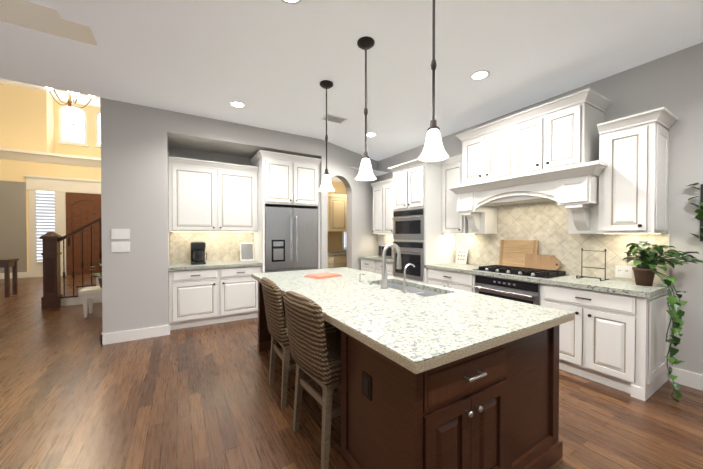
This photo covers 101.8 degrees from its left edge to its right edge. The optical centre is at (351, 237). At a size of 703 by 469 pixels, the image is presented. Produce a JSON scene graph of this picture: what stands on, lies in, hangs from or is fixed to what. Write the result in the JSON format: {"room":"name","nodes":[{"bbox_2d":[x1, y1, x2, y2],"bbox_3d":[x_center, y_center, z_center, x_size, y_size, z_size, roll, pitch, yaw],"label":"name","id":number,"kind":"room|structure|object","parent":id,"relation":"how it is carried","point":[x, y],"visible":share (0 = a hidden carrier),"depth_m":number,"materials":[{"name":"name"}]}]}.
{"room":"kitchen","nodes":[
{"label":"kitchen","id":0,"kind":"room"},
{"bbox_2d":[0,83,100,272],"bbox_3d":[-7.651,-1.838,11.434,13.000,6.200,1.000,0,1,-31],"label":"wall","id":1,"kind":"structure","parent":0,"point":[29,118],"depth_m":9.17,"materials":[{"name":"beige paint"}]},
{"bbox_2d":[36,191,54,261],"bbox_3d":[-10.036,-0.370,9.371,0.428,2.307,0.058,0,1,-31],"label":"sidelight window","id":2,"kind":"structure","parent":1,"relation":"in","point":[45,213],"depth_m":9.34,"materials":[{"name":"white"}]},
{"bbox_2d":[0,147,100,278],"bbox_3d":[-7.343,-0.757,10.937,12.800,4.050,0.189,0,1,-31],"label":"trim","id":3,"kind":"structure","parent":1,"relation":"attached to","point":[32,156],"depth_m":9.28,"materials":[{"name":"white wood"}]},
{"bbox_2d":[24,175,100,276],"bbox_3d":[-9.346,-0.360,9.779,2.532,3.282,0.100,0,1,-31],"label":"door frame","id":4,"kind":"structure","parent":1,"relation":"attached to","point":[59,187],"depth_m":9.48,"materials":[{"name":"white wood"}]},
{"bbox_2d":[57,105,100,147],"bbox_3d":[-9.768,-4.114,10.661,1.742,1.460,0.080,0,1,-31],"label":"window","id":5,"kind":"structure","parent":1,"relation":"in","point":[73,127],"depth_m":10.46,"materials":[{"name":"white glass"}]},
{"bbox_2d":[66,192,101,274],"bbox_3d":[-9.150,-0.125,9.885,1.080,2.799,0.127,0,1,-31],"label":"front door","id":6,"kind":"structure","parent":1,"relation":"in","point":[83,209],"depth_m":9.85,"materials":[{"name":"brown wood"}]},
{"bbox_2d":[0,274,702,468],"bbox_3d":[-4.203,1.349,3.854,15.000,0.001,19.000,0,1,-31],"label":"floor","id":7,"kind":"structure","parent":0,"point":[75,393],"depth_m":2.29,"materials":[{"name":"brown wood"}]},
{"bbox_2d":[0,258,18,296],"bbox_3d":[-8.007,0.906,6.283,0.800,0.830,0.450,0,1,-31],"label":"console table","id":8,"kind":"object","parent":7,"relation":"on","point":[6,264],"visible":1,"depth_m":6.34,"materials":[{"name":"brown wood"}]},
{"bbox_2d":[39,218,101,308],"bbox_3d":[-4.268,-0.570,6.921,4.276,3.767,1.275,0,1,-31],"label":"staircase","id":9,"kind":"structure","parent":7,"relation":"on","point":[53,297],"depth_m":5.45,"materials":[{"name":"brown wood"}]},
{"bbox_2d":[79,286,101,317],"bbox_3d":[-4.098,1.104,5.173,1.150,0.460,0.450,0,1,-31],"label":"bench","id":10,"kind":"object","parent":7,"relation":"on","point":[89,294],"visible":0.46,"depth_m":4.79,"materials":[{"name":"white"}]},
{"bbox_2d":[90,263,101,287],"bbox_3d":[-4.331,0.651,5.014,0.430,0.447,0.422,0,1,-31],"label":"plant","id":11,"kind":"object","parent":10,"relation":"on","point":[97,275],"visible":0.38,"depth_m":4.96,"materials":[{"name":"green plant"}]},
{"bbox_2d":[168,150,320,329],"bbox_3d":[-1.739,-0.038,4.886,2.332,2.750,0.760,0,1,-31],"label":"tall cabinet","id":12,"kind":"object","parent":7,"relation":"on","point":[218,208],"visible":0.98,"depth_m":4.65,"materials":[{"name":"white wood"}]},
{"bbox_2d":[191,241,206,264],"bbox_3d":[-2.461,0.245,4.606,0.225,0.360,0.240,0,1,-31],"label":"coffee maker","id":13,"kind":"object","parent":12,"relation":"on","point":[198,252],"visible":1,"depth_m":4.52,"materials":[{"name":"black plastic"}]},
{"bbox_2d":[240,242,253,260],"bbox_3d":[-1.885,0.255,5.156,0.240,0.327,0.069,0,1,-31],"label":"frame","id":14,"kind":"object","parent":12,"relation":"on","point":[247,251],"visible":1,"depth_m":5.15,"materials":[{"name":"white plastic"}]},
{"bbox_2d":[265,206,317,272],"bbox_3d":[-1.171,0.398,5.213,0.946,1.830,0.743,0,1,-31],"label":"fridge","id":15,"kind":"object","parent":7,"relation":"on","point":[291,239],"visible":0.44,"depth_m":4.92,"materials":[{"name":"grey metal"}]},
{"bbox_2d":[261,277,336,408],"bbox_3d":[-0.491,0.855,2.561,0.584,1.017,0.516,0,1,-31],"label":"stool","id":16,"kind":"object","parent":7,"relation":"on","point":[276,321],"visible":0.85,"depth_m":2.30,"materials":[{"name":"brown wicker"}]},
{"bbox_2d":[283,291,340,468],"bbox_3d":[-0.133,0.862,1.962,0.575,1.017,0.504,0,1,-35],"label":"stool","id":17,"kind":"object","parent":7,"relation":"on","point":[315,350],"visible":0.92,"depth_m":1.72,"materials":[{"name":"brown wicker"}]},
{"bbox_2d":[327,193,346,267],"bbox_3d":[-0.552,0.123,6.999,1.020,2.380,0.580,0,1,-31],"label":"pantry cabinet","id":18,"kind":"object","parent":7,"relation":"on","point":[336,212],"visible":0.33,"depth_m":6.98,"materials":[{"name":"beige wood"}]},
{"bbox_2d":[361,260,370,271],"bbox_3d":[0.595,0.889,6.037,0.720,0.870,0.556,0,1,-31],"label":"base cabinet","id":19,"kind":"object","parent":7,"relation":"on","point":[365,264],"depth_m":5.90,"materials":[{"name":"white wood"}]},
{"bbox_2d":[371,260,390,275],"bbox_3d":[0.886,0.894,5.557,0.720,0.870,0.566,0,1,-31],"label":"base cabinet","id":20,"kind":"object","parent":7,"relation":"on","point":[376,265],"depth_m":5.52,"materials":[{"name":"white wood"}]},
{"bbox_2d":[255,279,574,468],"bbox_3d":[0.091,0.929,2.600,1.246,0.869,2.742,0,1,-31],"label":"kitchen island","id":21,"kind":"object","parent":7,"relation":"on","point":[436,377],"depth_m":1.43,"materials":[{"name":"wood"}]},
{"bbox_2d":[251,269,534,374],"bbox_3d":[-0.117,0.507,2.486,0.860,0.116,2.800,0,1,-31],"label":"island countertop","id":22,"kind":"structure","parent":21,"relation":"on","point":[419,333],"depth_m":1.58,"materials":[{"name":"white stone"}]},
{"bbox_2d":[305,272,341,278],"bbox_3d":[-0.316,0.427,3.219,0.260,0.026,0.340,1,1,43],"label":"cloth","id":23,"kind":"object","parent":22,"relation":"on","point":[325,275],"visible":1,"depth_m":3.14,"materials":[{"name":"orange fabric"}]},
{"bbox_2d":[391,160,454,281],"bbox_3d":[1.240,0.055,4.960,0.724,2.562,0.790,0,1,-31],"label":"tall cabinet","id":24,"kind":"object","parent":7,"relation":"on","point":[417,186],"depth_m":4.62,"materials":[{"name":"white wood"}]},
{"bbox_2d":[423,268,470,291],"bbox_3d":[1.663,0.909,4.276,0.720,0.870,0.823,0,1,-31],"label":"base cabinet","id":25,"kind":"object","parent":7,"relation":"on","point":[444,277],"depth_m":4.11,"materials":[{"name":"white wood"}]},
{"bbox_2d":[471,272,538,304],"bbox_3d":[2.089,0.917,3.573,0.720,0.870,0.822,0,1,-31],"label":"oven","id":26,"kind":"object","parent":7,"relation":"on","point":[526,291],"depth_m":3.37,"materials":[{"name":"black metal"}]},
{"bbox_2d":[535,284,669,400],"bbox_3d":[2.511,0.925,2.878,0.720,0.870,0.804,0,1,-31],"label":"base cabinet","id":27,"kind":"object","parent":7,"relation":"on","point":[617,340],"depth_m":2.58,"materials":[{"name":"white wood"}]},
{"bbox_2d":[359,256,672,299],"bbox_3d":[1.599,0.450,4.395,0.700,0.045,4.396,0,1,-31],"label":"countertop","id":28,"kind":"structure","parent":27,"relation":"on","point":[609,285],"depth_m":3.08,"materials":[{"name":"white stone"}]},
{"bbox_2d":[378,244,392,258],"bbox_3d":[0.808,0.276,5.799,0.397,0.270,0.450,0,1,-31],"label":"toaster oven","id":29,"kind":"object","parent":28,"relation":"on","point":[389,252],"visible":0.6,"depth_m":5.71,"materials":[{"name":"metal"}]},
{"bbox_2d":[455,248,467,263],"bbox_3d":[1.783,0.296,4.618,0.062,0.257,0.200,0,1,-31],"label":"card","id":30,"kind":"object","parent":28,"relation":"on","point":[461,255],"visible":1,"depth_m":4.61,"materials":[{"name":"white paper"}]},
{"bbox_2d":[499,240,560,269],"bbox_3d":[2.313,0.234,3.752,0.092,0.400,0.770,0,1,-31],"label":"cutting boards","id":31,"kind":"object","parent":28,"relation":"on","point":[521,250],"visible":0.85,"depth_m":3.78,"materials":[{"name":"brown wood"}]},
{"bbox_2d":[576,248,608,280],"bbox_3d":[2.564,0.277,3.033,0.225,0.329,0.224,0,1,-31],"label":"iron stand","id":32,"kind":"object","parent":28,"relation":"on","point":[605,250],"visible":1,"depth_m":2.99,"materials":[{"name":"black metal"}]},
{"bbox_2d":[623,240,702,401],"bbox_3d":[2.740,0.692,2.562,0.586,1.324,0.522,0,1,-31],"label":"pothos plant","id":33,"kind":"object","parent":28,"relation":"on","point":[644,273],"visible":1,"depth_m":2.51,"materials":[{"name":"green plant"}]},
{"bbox_2d":[0,0,702,160],"bbox_3d":[-4.204,-3.301,3.801,15.000,3.100,19.000,0,1,-31],"label":"ceiling","id":34,"kind":"structure","parent":0,"point":[271,64],"depth_m":2.71,"materials":[{"name":"white paint"}]},
{"bbox_2d":[45,87,94,108],"bbox_3d":[-7.481,-4.167,7.579,1.076,1.453,1.033,0,1,-31],"label":"chandelier","id":35,"kind":"object","parent":34,"relation":"hanging from","point":[73,95],"visible":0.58,"depth_m":7.54,"materials":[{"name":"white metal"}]},
{"bbox_2d":[230,101,244,107],"bbox_3d":[-1.497,-1.747,3.752,0.190,0.006,0.190,0,1,-31],"label":"recessed light","id":36,"kind":"object","parent":34,"relation":"in","point":[237,104],"visible":1,"depth_m":3.75,"materials":[{"name":"white"}]},
{"bbox_2d":[281,0,301,4],"bbox_3d":[-0.436,-1.727,2.022,0.190,0.006,0.190,0,1,-31],"label":"recessed light","id":37,"kind":"object","parent":34,"relation":"in","point":[292,2],"visible":1,"depth_m":2.09,"materials":[{"name":"white"}]},
{"bbox_2d":[318,80,334,191],"bbox_3d":[-0.284,-1.138,3.244,0.192,1.211,0.192,0,1,-31],"label":"pendant light","id":38,"kind":"object","parent":34,"relation":"hanging from","point":[326,185],"visible":1,"depth_m":3.22,"materials":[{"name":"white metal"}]},
{"bbox_2d":[322,114,347,123],"bbox_3d":[-0.252,-1.750,4.226,0.340,0.010,0.200,0,1,-31],"label":"ceiling vent","id":39,"kind":"object","parent":34,"relation":"in","point":[335,119],"visible":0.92,"depth_m":4.22,"materials":[{"name":"white metal"}]},
{"bbox_2d":[355,36,375,180],"bbox_3d":[0.128,-1.130,2.546,0.192,1.211,0.192,0,1,-31],"label":"pendant light","id":40,"kind":"object","parent":34,"relation":"hanging from","point":[365,43],"visible":1,"depth_m":2.53,"materials":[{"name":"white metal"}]},
{"bbox_2d":[367,133,376,136],"bbox_3d":[0.335,-1.760,4.898,0.190,0.006,0.190,0,1,-31],"label":"recessed light","id":41,"kind":"object","parent":34,"relation":"in","point":[371,134],"visible":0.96,"depth_m":4.88,"materials":[{"name":"white"}]},
{"bbox_2d":[418,0,448,161],"bbox_3d":[0.530,-1.122,1.843,0.192,1.211,0.192,0,1,-31],"label":"pendant light","id":42,"kind":"object","parent":34,"relation":"hanging from","point":[433,150],"visible":1,"depth_m":1.83,"materials":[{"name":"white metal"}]},
{"bbox_2d":[470,70,489,79],"bbox_3d":[1.377,-1.739,3.063,0.190,0.006,0.190,0,1,-31],"label":"recessed light","id":43,"kind":"object","parent":34,"relation":"in","point":[480,75],"visible":1,"depth_m":3.06,"materials":[{"name":"white"}]},
{"bbox_2d":[327,166,389,252],"bbox_3d":[0.220,-0.060,6.814,2.950,2.750,1.698,0,1,-31],"label":"wall","id":44,"kind":"structure","parent":0,"point":[334,238],"depth_m":7.39,"materials":[{"name":"beige paint"}]},
{"bbox_2d":[341,232,346,250],"bbox_3d":[0.097,-0.295,7.680,0.800,1.300,0.080,0,1,-31],"label":"window shutter","id":45,"kind":"object","parent":44,"relation":"attached to","point":[343,241],"visible":0.17,"depth_m":7.51,"materials":[{"name":"white"}]},
{"bbox_2d":[371,184,378,233],"bbox_3d":[0.721,-0.614,6.159,0.360,1.072,0.448,0,1,-31],"label":"upper cabinet","id":46,"kind":"object","parent":44,"relation":"attached to","point":[375,187],"depth_m":6.15,"materials":[{"name":"white wood"}]},
{"bbox_2d":[100,42,702,379],"bbox_3d":[-1.729,-1.705,-0.165,15.100,6.200,9.620,0,1,-31],"label":"wall","id":47,"kind":"structure","parent":0,"point":[140,144],"depth_m":3.73,"materials":[{"name":"grey paint"}]},
{"bbox_2d":[111,229,129,238],"bbox_3d":[-2.973,-0.044,3.678,0.187,0.134,0.010,0,1,-31],"label":"switch plate","id":48,"kind":"object","parent":47,"relation":"attached to","point":[120,234],"depth_m":3.67,"materials":[{"name":"white plastic"}]},
{"bbox_2d":[111,242,129,251],"bbox_3d":[-2.973,0.122,3.680,0.187,0.130,0.010,0,1,-31],"label":"switch plate","id":49,"kind":"object","parent":47,"relation":"attached to","point":[115,246],"depth_m":3.68,"materials":[{"name":"white plastic"}]},
{"bbox_2d":[102,325,169,344],"bbox_3d":[-2.821,1.282,3.781,0.706,0.135,0.018,0,1,-31],"label":"baseboard","id":50,"kind":"structure","parent":47,"relation":"attached to","point":[130,335],"depth_m":3.76,"materials":[{"name":"white wood"}]},
{"bbox_2d":[379,180,390,235],"bbox_3d":[0.977,-0.609,5.737,0.360,1.072,0.824,0,1,-31],"label":"upper cabinet","id":51,"kind":"object","parent":47,"relation":"attached to","point":[384,186],"depth_m":5.87,"materials":[{"name":"white wood"}]},
{"bbox_2d":[439,156,458,235],"bbox_3d":[1.715,-0.640,4.520,0.360,1.162,0.441,0,1,-31],"label":"upper cabinet","id":52,"kind":"object","parent":47,"relation":"attached to","point":[450,167],"depth_m":4.47,"materials":[{"name":"white wood"}]},
{"bbox_2d":[455,184,498,235],"bbox_3d":[1.830,-0.380,4.147,0.552,0.650,0.280,0,1,-31],"label":"range hood","id":53,"kind":"object","parent":47,"relation":"attached to","point":[471,219],"depth_m":4.08,"materials":[{"name":"white wood"}]},
{"bbox_2d":[459,116,510,187],"bbox_3d":[1.984,-1.102,3.917,0.520,0.700,0.720,0,1,-31],"label":"upper cabinet","id":54,"kind":"object","parent":47,"relation":"attached to","point":[485,157],"depth_m":3.75,"materials":[{"name":"white wood"}]},
{"bbox_2d":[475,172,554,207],"bbox_3d":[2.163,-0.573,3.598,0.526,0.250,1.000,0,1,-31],"label":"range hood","id":55,"kind":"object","parent":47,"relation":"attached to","point":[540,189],"depth_m":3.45,"materials":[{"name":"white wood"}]},
{"bbox_2d":[511,92,606,179],"bbox_3d":[2.357,-1.095,3.301,0.520,0.700,0.719,0,1,-31],"label":"upper cabinet","id":56,"kind":"object","parent":47,"relation":"attached to","point":[561,134],"depth_m":3.06,"materials":[{"name":"white wood"}]},
{"bbox_2d":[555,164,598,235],"bbox_3d":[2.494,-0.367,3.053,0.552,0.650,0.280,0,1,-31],"label":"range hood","id":57,"kind":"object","parent":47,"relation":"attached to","point":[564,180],"depth_m":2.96,"materials":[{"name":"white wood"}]},
{"bbox_2d":[615,265,631,278],"bbox_3d":[2.842,0.358,2.985,0.010,0.126,0.128,0,1,-31],"label":"electrical outlet plate","id":58,"kind":"object","parent":47,"relation":"attached to","point":[623,271],"visible":1,"depth_m":2.98,"materials":[{"name":"white plastic"}]},
{"bbox_2d":[595,108,670,235],"bbox_3d":[2.737,-0.567,2.777,0.420,1.057,0.401,0,1,-31],"label":"upper cabinet","id":59,"kind":"object","parent":47,"relation":"attached to","point":[632,154],"depth_m":2.65,"materials":[{"name":"white wood"}]},
{"bbox_2d":[670,366,702,390],"bbox_3d":[4.264,1.318,0.671,0.017,0.135,4.775,0,1,-31],"label":"baseboard","id":60,"kind":"structure","parent":47,"relation":"attached to","point":[690,379],"depth_m":2.61,"materials":[{"name":"white wood"}]},
{"bbox_2d":[686,183,702,240],"bbox_3d":[3.121,-0.229,2.449,0.112,0.528,0.342,0,1,-31],"label":"plant","id":61,"kind":"object","parent":47,"relation":"attached to","point":[699,215],"visible":0.96,"depth_m":2.54,"materials":[{"name":"green plant"}]}
]}

